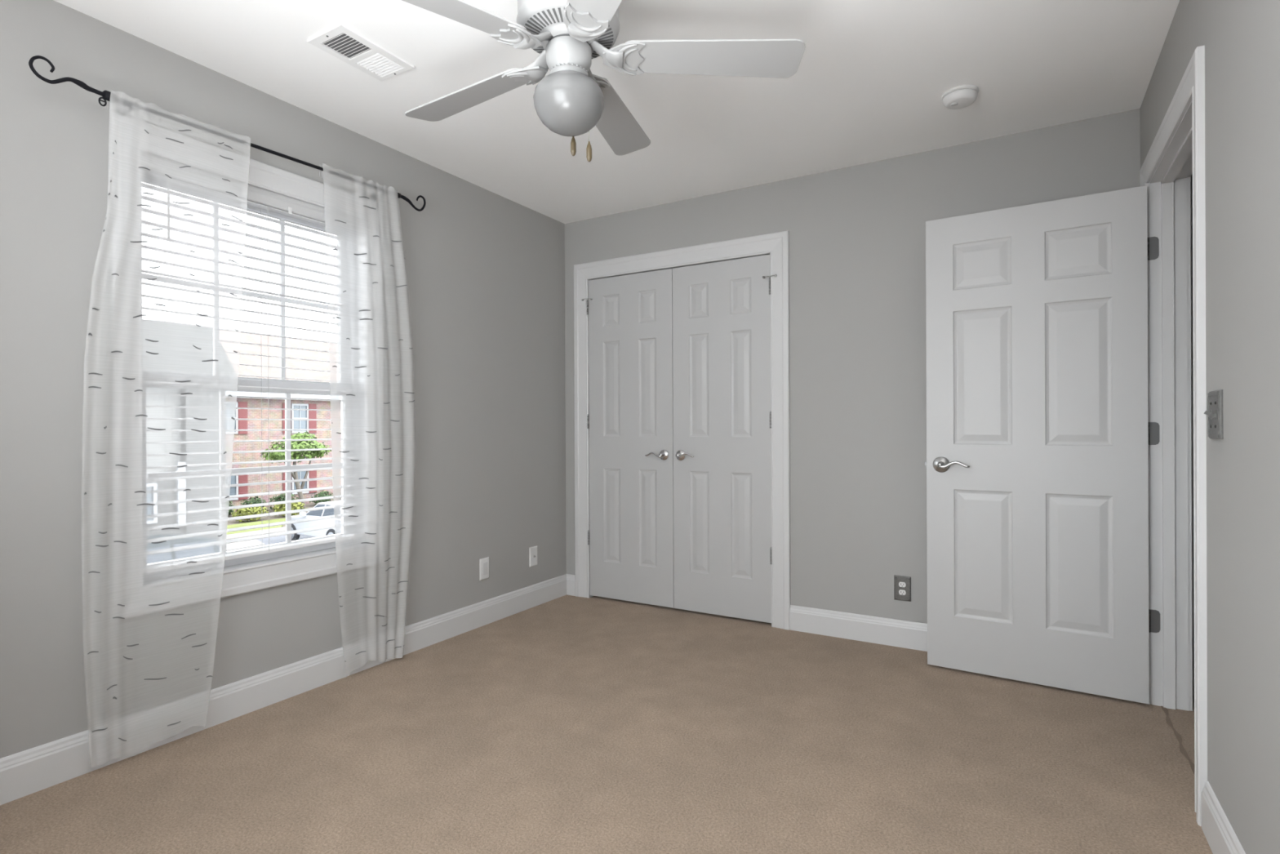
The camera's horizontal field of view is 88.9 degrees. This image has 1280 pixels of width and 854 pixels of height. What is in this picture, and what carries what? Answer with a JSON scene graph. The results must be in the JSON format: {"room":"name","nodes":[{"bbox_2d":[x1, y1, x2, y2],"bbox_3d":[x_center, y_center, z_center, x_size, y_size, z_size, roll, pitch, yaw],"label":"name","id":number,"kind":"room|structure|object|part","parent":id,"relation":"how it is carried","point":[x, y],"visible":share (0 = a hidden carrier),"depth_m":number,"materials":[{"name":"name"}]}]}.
{"room":"empty bedroom","nodes":[
{"label":"empty bedroom","id":0,"kind":"room"},
{"bbox_2d":[0,0,566,758],"bbox_3d":[-1.401,-0.114,2.924,0.170,2.440,4.740,0,0,30],"label":"wall","id":1,"kind":"structure","parent":0,"point":[478,451],"depth_m":2.39,"materials":[{"name":"grey paint"}]},
{"bbox_2d":[28,55,426,211],"bbox_3d":[-1.454,-1.071,2.575,0.100,0.101,1.478,0,0,30],"label":"curtain rod","id":2,"kind":"object","parent":1,"relation":"attached to","point":[106,95],"visible":1,"depth_m":2.25,"materials":[{"name":"black metal"}]},
{"bbox_2d":[84,129,242,741],"bbox_3d":[-1.609,0.002,2.245,0.061,2.180,0.516,0,0,30],"label":"sheer curtain","id":3,"kind":"object","parent":2,"relation":"hanging from","point":[116,196],"visible":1,"depth_m":2.21,"materials":[{"name":"grey fabric"}]},
{"bbox_3d":[-1.419,-1.071,2.566,0.013,0.037,1.114,0,0,30],"label":"rod","id":4,"kind":"part","parent":2,"relation":"part of","materials":[{"name":"black metal"}]},
{"bbox_2d":[331,196,414,662],"bbox_3d":[-1.207,-0.009,2.927,0.058,2.194,0.486,0,0,30],"label":"sheer curtain","id":5,"kind":"object","parent":2,"relation":"hanging from","point":[359,197],"visible":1,"depth_m":2.92,"materials":[{"name":"grey fabric"}]},
{"bbox_2d":[110,111,384,621],"bbox_3d":[-1.547,-0.202,2.653,0.184,1.684,1.052,0,0,30],"label":"window","id":6,"kind":"structure","parent":1,"relation":"in","point":[179,573],"depth_m":2.55,"materials":[{"name":"white plastic"}]},
{"bbox_3d":[-1.601,-0.546,2.684,0.004,0.686,0.801,0,0,30],"label":"glass","id":7,"kind":"part","parent":6,"relation":"part of","materials":[{"name":"clear glass"}]},
{"bbox_3d":[-1.601,-0.553,2.684,0.032,0.791,0.861,0,0,30],"label":"sash","id":8,"kind":"part","parent":6,"relation":"part of","materials":[{"name":"white plastic"}]},
{"bbox_3d":[-1.565,0.174,2.665,0.004,0.633,0.789,0,0,30],"label":"glass","id":9,"kind":"part","parent":6,"relation":"part of","materials":[{"name":"clear glass"}]},
{"bbox_3d":[-1.565,0.176,2.665,0.034,0.738,0.861,0,0,30],"label":"sash","id":10,"kind":"part","parent":6,"relation":"part of","materials":[{"name":"white plastic"}]},
{"bbox_2d":[141,151,364,573],"bbox_3d":[-1.512,-0.220,2.632,0.064,1.454,0.883,0,0,30],"label":"window blind","id":11,"kind":"object","parent":6,"relation":"attached to","point":[157,165],"visible":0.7,"depth_m":2.56,"materials":[{"name":"grey plastic"}]},
{"bbox_3d":[-1.512,0.499,2.635,0.052,0.016,0.877,0,0,30],"label":"rail","id":12,"kind":"part","parent":11,"relation":"part of","materials":[{"name":"white plastic"}]},
{"bbox_2d":[0,573,566,804],"bbox_3d":[-1.499,1.041,2.568,0.014,0.132,4.020,0,0,30],"label":"baseboard","id":13,"kind":"structure","parent":1,"relation":"attached to","point":[24,773],"depth_m":2.47,"materials":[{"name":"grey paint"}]},
{"bbox_2d":[479,556,488,580],"bbox_3d":[-0.868,0.792,3.649,0.008,0.118,0.072,0,0,30],"label":"wall plate","id":14,"kind":"object","parent":1,"relation":"attached to","point":[483,562],"visible":1,"depth_m":3.64,"materials":[{"name":"white plastic"}]},
{"bbox_2d":[528,545,537,566],"bbox_3d":[-0.650,0.795,4.011,0.016,0.118,0.072,0,0,30],"label":"wall plate","id":15,"kind":"object","parent":1,"relation":"attached to","point":[532,550],"visible":1,"depth_m":4.01,"materials":[{"name":"white plastic"}]},
{"bbox_2d":[0,594,1213,853],"bbox_3d":[0.569,1.173,1.758,4.800,0.150,5.120,0,0,30],"label":"floor","id":16,"kind":"structure","parent":0,"point":[566,724],"depth_m":2.14,"materials":[{"name":"beige carpet"}]},
{"bbox_2d":[1160,706,1194,773],"bbox_3d":[1.832,1.093,2.194,0.026,0.003,0.823,0,0,30],"label":"carpet seam","id":17,"kind":"object","parent":16,"relation":"on","point":[1168,721],"visible":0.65,"depth_m":2.29,"materials":[{"name":"brown carpet"}]},
{"bbox_2d":[53,0,1179,223],"bbox_3d":[0.557,-1.416,1.756,4.800,0.150,5.120,0,0,30],"label":"ceiling","id":18,"kind":"structure","parent":0,"point":[869,82],"depth_m":2.52,"materials":[{"name":"white paint"}]},
{"bbox_2d":[306,23,414,81],"bbox_3d":[-0.992,-1.331,2.334,0.185,0.009,0.301,0,0,30],"label":"ceiling vent","id":19,"kind":"object","parent":18,"relation":"in","point":[340,42],"visible":1,"depth_m":2.32,"materials":[{"name":"white metal"}]},
{"bbox_2d":[401,0,805,161],"bbox_3d":[-0.227,-1.045,1.836,1.222,0.586,1.259,0,0,30],"label":"ceiling fan","id":20,"kind":"object","parent":18,"relation":"hanging from","point":[571,100],"visible":1,"depth_m":1.78,"materials":[{"name":"white painted metal"},{"name":"white painted wood"},{"name":"opal glass"}]},
{"bbox_3d":[-0.512,-1.028,1.561,0.500,0.034,0.138,0,0,-38],"label":"blade","id":21,"kind":"part","parent":20,"relation":"part of","materials":[{"name":"grey wood"}]},
{"bbox_3d":[-0.529,-1.028,2.031,0.500,0.034,0.138,0,0,34],"label":"blade","id":22,"kind":"part","parent":20,"relation":"part of","materials":[{"name":"grey wood"}]},
{"bbox_3d":[-0.197,-0.888,1.808,0.195,0.148,0.195,0,0,30],"label":"light globe","id":23,"kind":"part","parent":20,"relation":"part of","materials":[{"name":"white glass"}]},
{"bbox_3d":[-0.060,-1.029,1.432,0.138,0.034,0.500,0,0,-20],"label":"blade","id":24,"kind":"part","parent":20,"relation":"part of","materials":[{"name":"grey wood"}]},
{"bbox_3d":[-0.088,-1.030,2.193,0.138,0.034,0.500,0,0,16],"label":"blade","id":25,"kind":"part","parent":20,"relation":"part of","materials":[{"name":"grey wood"}]},
{"bbox_3d":[0.203,-1.031,1.823,0.500,0.034,0.138,0,0,-2],"label":"blade","id":26,"kind":"part","parent":20,"relation":"part of","materials":[{"name":"grey wood"}]},
{"bbox_2d":[941,84,978,109],"bbox_3d":[1.290,-1.323,2.631,0.136,0.046,0.136,0,0,30],"label":"smoke detector","id":27,"kind":"object","parent":18,"relation":"attached to","point":[961,96],"visible":1,"depth_m":2.60,"materials":[{"name":"white plastic"}]},
{"bbox_2d":[564,108,1140,623],"bbox_3d":[0.845,-0.124,3.584,3.034,2.440,0.115,0,0,30],"label":"wall","id":28,"kind":"structure","parent":0,"point":[858,332],"depth_m":3.34,"materials":[{"name":"grey paint"}]},
{"bbox_2d":[566,573,575,595],"bbox_3d":[-0.454,1.035,4.277,0.084,0.132,0.014,0,0,30],"label":"baseboard","id":29,"kind":"structure","parent":28,"relation":"attached to","point":[570,578],"depth_m":4.27,"materials":[{"name":"grey paint"}]},
{"bbox_2d":[581,268,674,608],"bbox_3d":[-0.089,0.069,4.057,0.648,2.030,0.088,0,0,30],"label":"door","id":30,"kind":"structure","parent":28,"relation":"in","point":[630,533],"depth_m":4.05,"materials":[{"name":"grey paint"}]},
{"bbox_3d":[0.080,0.167,3.916,0.114,0.033,0.016,0,0,30],"label":"lever","id":31,"kind":"part","parent":30,"relation":"part of","materials":[{"name":"silver metal"}]},
{"bbox_3d":[0.134,0.169,3.909,0.064,0.064,0.050,0,0,30],"label":"handle","id":32,"kind":"part","parent":30,"relation":"part of","materials":[{"name":"silver metal"}]},
{"bbox_2d":[573,231,791,630],"bbox_3d":[0.221,0.020,3.940,1.429,2.156,0.134,0,0,30],"label":"door frame","id":33,"kind":"structure","parent":28,"relation":"attached to","point":[776,245],"depth_m":3.65,"materials":[{"name":"grey paint"}]},
{"bbox_2d":[672,254,777,622],"bbox_3d":[0.473,0.066,3.726,0.650,2.030,0.088,0,0,30],"label":"door","id":34,"kind":"structure","parent":28,"relation":"in","point":[722,413],"depth_m":3.74,"materials":[{"name":"grey paint"}]},
{"bbox_3d":[0.230,0.168,3.852,0.064,0.064,0.050,0,0,30],"label":"handle","id":35,"kind":"part","parent":34,"relation":"part of","materials":[{"name":"silver metal"}]},
{"bbox_3d":[0.263,0.167,3.809,0.114,0.033,0.016,0,0,30],"label":"lever","id":36,"kind":"part","parent":34,"relation":"part of","materials":[{"name":"silver metal"}]},
{"bbox_2d":[790,604,927,651],"bbox_3d":[1.465,1.027,3.148,1.531,0.132,0.014,0,0,30],"label":"baseboard","id":37,"kind":"structure","parent":28,"relation":"attached to","point":[869,628],"depth_m":3.34,"materials":[{"name":"grey paint"}]},
{"bbox_2d":[893,574,911,601],"bbox_3d":[1.305,0.802,3.245,0.078,0.122,0.008,0,0,30],"label":"electrical outlet","id":38,"kind":"object","parent":28,"relation":"attached to","point":[902,584],"visible":1,"depth_m":3.24,"materials":[{"name":"grey metal"}]},
{"bbox_2d":[898,582,906,586],"bbox_3d":[1.304,0.783,3.243,0.033,0.025,0.004,0,0,30],"label":"socket","id":39,"kind":"object","parent":38,"relation":"attached to","point":[900,584],"depth_m":3.24,"materials":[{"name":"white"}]},
{"bbox_2d":[898,589,906,595],"bbox_3d":[1.304,0.822,3.243,0.033,0.025,0.004,0,0,30],"label":"socket","id":40,"kind":"object","parent":38,"relation":"attached to","point":[901,592],"depth_m":3.24,"materials":[{"name":"white plastic"}]},
{"bbox_2d":[1191,173,1194,644],"bbox_3d":[1.218,-0.124,1.343,2.650,2.440,4.970,0,0,30],"label":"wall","id":41,"kind":"structure","parent":0,"point":[1192,174],"depth_m":3.26,"materials":[{"name":"grey paint"}]},
{"bbox_2d":[1140,0,1279,853],"bbox_3d":[1.183,-0.124,1.053,0.115,2.440,4.135,0,0,30],"label":"wall","id":42,"kind":"structure","parent":0,"point":[1241,38],"depth_m":1.48,"materials":[{"name":"grey paint"}]},
{"bbox_2d":[924,185,1159,704],"bbox_3d":[1.650,0.071,2.743,0.848,2.018,0.095,0,0,33],"label":"door","id":43,"kind":"structure","parent":42,"relation":"in","point":[1039,433],"depth_m":2.73,"materials":[{"name":"grey paint"}]},
{"bbox_3d":[1.345,0.169,2.920,0.071,0.071,0.050,0,0,33],"label":"handle","id":44,"kind":"part","parent":43,"relation":"part of","materials":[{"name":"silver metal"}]},
{"bbox_3d":[1.380,0.167,2.872,0.127,0.037,0.017,0,0,33],"label":"lever","id":45,"kind":"part","parent":43,"relation":"part of","materials":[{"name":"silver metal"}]},
{"bbox_2d":[1139,44,1207,826],"bbox_3d":[1.847,0.025,2.181,0.154,2.135,0.998,0,0,30],"label":"door frame","id":46,"kind":"structure","parent":42,"relation":"attached to","point":[1176,152],"depth_m":2.52,"materials":[{"name":"grey paint"}]},
{"bbox_2d":[1203,389,1223,439],"bbox_3d":[1.475,-0.031,1.683,0.022,0.124,0.116,0,0,30],"label":"light switch","id":47,"kind":"object","parent":42,"relation":"attached to","point":[1214,412],"visible":1,"depth_m":1.66,"materials":[{"name":"grey metal"}]},
{"bbox_2d":[1201,781,1245,853],"bbox_3d":[0.811,1.032,0.541,0.014,0.132,2.868,0,0,30],"label":"baseboard","id":48,"kind":"structure","parent":42,"relation":"attached to","point":[1221,837],"depth_m":1.65,"materials":[{"name":"grey paint"}]},
{"label":"outside","id":49,"kind":"structure","parent":0,"visible":0},
{"bbox_2d":[226,500,335,527],"bbox_3d":[-31.913,4.089,40.205,89.400,0.060,150.000,0,0,30],"label":"ground","id":50,"kind":"structure","parent":49,"point":[307,505],"depth_m":28.92,"materials":[{"name":"soil"}]},
{"bbox_2d":[142,320,236,546],"bbox_3d":[-18.044,0.568,16.865,7.600,6.900,10.650,0,0,30],"label":"house","id":51,"kind":"structure","parent":50,"relation":"on","point":[147,326],"depth_m":18.58,"materials":[{"name":"grey"}]},
{"bbox_3d":[-13.560,2.097,17.742,0.050,0.920,0.520,0,0,30],"label":"pane","id":52,"kind":"part","parent":51,"relation":"part of","materials":[{"name":"grey"}]},
{"bbox_3d":[-13.040,1.869,18.538,0.120,1.750,0.200,0,0,30],"label":"corner post","id":53,"kind":"part","parent":51,"relation":"part of","materials":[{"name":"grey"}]},
{"bbox_2d":[226,500,234,516],"bbox_3d":[-18.588,3.662,29.114,0.929,0.816,0.999,0,0,30],"label":"bush","id":54,"kind":"object","parent":50,"relation":"on","point":[228,512],"visible":0.17,"depth_m":29.11,"materials":[{"name":"green plant"}]},
{"bbox_2d":[231,502,270,522],"bbox_3d":[-16.537,3.639,27.679,1.086,0.842,1.591,0,0,30],"label":"hedge","id":55,"kind":"object","parent":50,"relation":"on","point":[251,510],"visible":0.76,"depth_m":27.41,"materials":[{"name":"green plant"}]},
{"bbox_2d":[240,496,268,509],"bbox_3d":[-17.921,3.660,30.298,1.003,0.864,1.104,0,0,-6],"label":"bush","id":56,"kind":"object","parent":50,"relation":"on","point":[255,500],"visible":0.42,"depth_m":30.16,"materials":[{"name":"green plant"}]},
{"bbox_2d":[226,517,285,534],"bbox_3d":[-15.321,3.958,25.513,2.700,0.060,4.900,0,0,30],"label":"lawn","id":57,"kind":"structure","parent":50,"relation":"on","point":[233,526],"depth_m":26.03,"materials":[{"name":"green plant"}]},
{"bbox_2d":[219,329,341,511],"bbox_3d":[-20.711,-0.588,37.080,10.110,9.200,19.000,0,0,30],"label":"brick house","id":58,"kind":"structure","parent":50,"relation":"on","point":[224,335],"depth_m":33.64,"materials":[{"name":"red brick"}]},
{"bbox_3d":[-19.331,-0.428,30.549,0.050,1.320,0.720,0,0,30],"label":"pane","id":59,"kind":"part","parent":58,"relation":"part of","materials":[{"name":"grey"}]},
{"bbox_3d":[-19.317,2.772,30.552,0.050,1.160,0.720,0,0,30],"label":"pane","id":60,"kind":"part","parent":58,"relation":"part of","materials":[{"name":"grey"}]},
{"bbox_2d":[237,401,247,434],"bbox_3d":[-18.951,-0.435,31.125,0.062,1.550,0.420,0,0,30],"label":"shutter","id":61,"kind":"object","parent":58,"relation":"hanging from","point":[242,413],"depth_m":31.09,"materials":[{"name":"red"}]},
{"bbox_2d":[238,475,248,499],"bbox_3d":[-18.936,2.764,31.128,0.062,1.390,0.420,0,0,30],"label":"shutter","id":62,"kind":"object","parent":58,"relation":"hanging from","point":[242,478],"depth_m":31.10,"materials":[{"name":"red"}]},
{"bbox_2d":[282,472,285,493],"bbox_3d":[-17.841,2.758,32.990,0.062,1.390,0.420,0,0,30],"label":"shutter","id":63,"kind":"object","parent":58,"relation":"hanging from","point":[283,473],"depth_m":32.82,"materials":[{"name":"red"}]},
{"bbox_2d":[282,402,291,433],"bbox_3d":[-17.855,-0.442,32.987,0.062,1.550,0.420,0,0,30],"label":"shutter","id":64,"kind":"object","parent":58,"relation":"hanging from","point":[283,403],"depth_m":32.85,"materials":[{"name":"red"}]},
{"bbox_3d":[-17.537,-0.439,33.600,0.050,1.320,0.720,0,0,30],"label":"pane","id":65,"kind":"part","parent":58,"relation":"part of","materials":[{"name":"grey"}]},
{"bbox_3d":[-17.522,2.761,33.603,0.050,1.160,0.720,0,0,30],"label":"pane","id":66,"kind":"part","parent":58,"relation":"part of","materials":[{"name":"grey"}]},
{"bbox_2d":[308,470,316,493],"bbox_3d":[-17.142,2.754,34.179,0.062,1.390,0.420,0,0,30],"label":"shutter","id":67,"kind":"object","parent":58,"relation":"hanging from","point":[312,474],"depth_m":34.16,"materials":[{"name":"red"}]},
{"bbox_2d":[308,403,316,433],"bbox_3d":[-17.156,-0.446,34.177,0.062,1.550,0.420,0,0,30],"label":"shutter","id":68,"kind":"object","parent":58,"relation":"hanging from","point":[312,414],"depth_m":34.16,"materials":[{"name":"red"}]},
{"bbox_2d":[269,493,298,510],"bbox_3d":[-17.206,3.611,31.478,0.908,0.959,1.473,0,0,30],"label":"bush","id":69,"kind":"object","parent":50,"relation":"on","point":[282,498],"visible":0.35,"depth_m":31.23,"materials":[{"name":"green plant"}]},
{"bbox_2d":[271,502,306,516],"bbox_3d":[-15.625,3.662,29.228,1.109,0.827,1.583,0,0,30],"label":"hedge","id":70,"kind":"object","parent":50,"relation":"on","point":[294,505],"visible":0.49,"depth_m":28.97,"materials":[{"name":"green plant"}]},
{"bbox_2d":[259,431,332,508],"bbox_3d":[-15.633,2.085,29.769,2.020,3.842,3.170,0,0,30],"label":"tree","id":71,"kind":"object","parent":50,"relation":"on","point":[277,455],"visible":0.7,"depth_m":29.53,"materials":[{"name":"green plant"}]},
{"bbox_2d":[309,489,334,505],"bbox_3d":[-16.143,3.624,33.266,0.919,0.832,1.308,0,0,30],"label":"bush","id":72,"kind":"object","parent":50,"relation":"on","point":[326,493],"visible":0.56,"depth_m":33.07,"materials":[{"name":"green plant"}]},
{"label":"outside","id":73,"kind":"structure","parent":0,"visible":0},
{"bbox_2d":[226,534,313,551],"bbox_3d":[-10.566,3.966,16.045,13.300,0.060,70.000,0,0,30],"label":"street","id":74,"kind":"structure","parent":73,"point":[274,540],"depth_m":22.88,"materials":[{"name":"grey asphalt"}]},
{"bbox_2d":[146,533,219,564],"bbox_3d":[-11.103,3.220,13.869,1.920,1.440,4.081,0,0,27],"label":"car","id":75,"kind":"object","parent":74,"relation":"on","point":[157,557],"visible":0.03,"depth_m":14.41,"materials":[{"name":"grey paint"}]},
{"bbox_2d":[291,500,341,541],"bbox_3d":[-10.272,3.209,22.290,3.663,1.440,1.944,0,0,30],"label":"car","id":76,"kind":"object","parent":74,"relation":"on","point":[321,513],"visible":0.32,"depth_m":21.58,"materials":[{"name":"grey paint"}]},
{"bbox_2d":[299,511,306,516],"bbox_3d":[-11.296,2.919,21.852,0.186,0.130,0.153,0,0,30],"label":"mirror","id":77,"kind":"object","parent":76,"relation":"attached to","point":[301,513],"depth_m":21.81,"materials":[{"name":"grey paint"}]},
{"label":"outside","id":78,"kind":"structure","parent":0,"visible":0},
{"bbox_2d":[226,539,265,551],"bbox_3d":[-13.661,3.954,21.926,2.000,0.060,2.200,0,0,30],"label":"driveway","id":79,"kind":"structure","parent":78,"point":[230,546],"depth_m":21.71,"materials":[{"name":"concrete"}]},
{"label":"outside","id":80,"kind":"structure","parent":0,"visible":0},
{"bbox_2d":[226,526,285,539],"bbox_3d":[-16.685,3.929,19.645,0.900,0.060,70.000,0,0,30],"label":"sidewalk","id":81,"kind":"structure","parent":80,"point":[253,533],"depth_m":23.81,"materials":[{"name":"concrete"}]}
]}

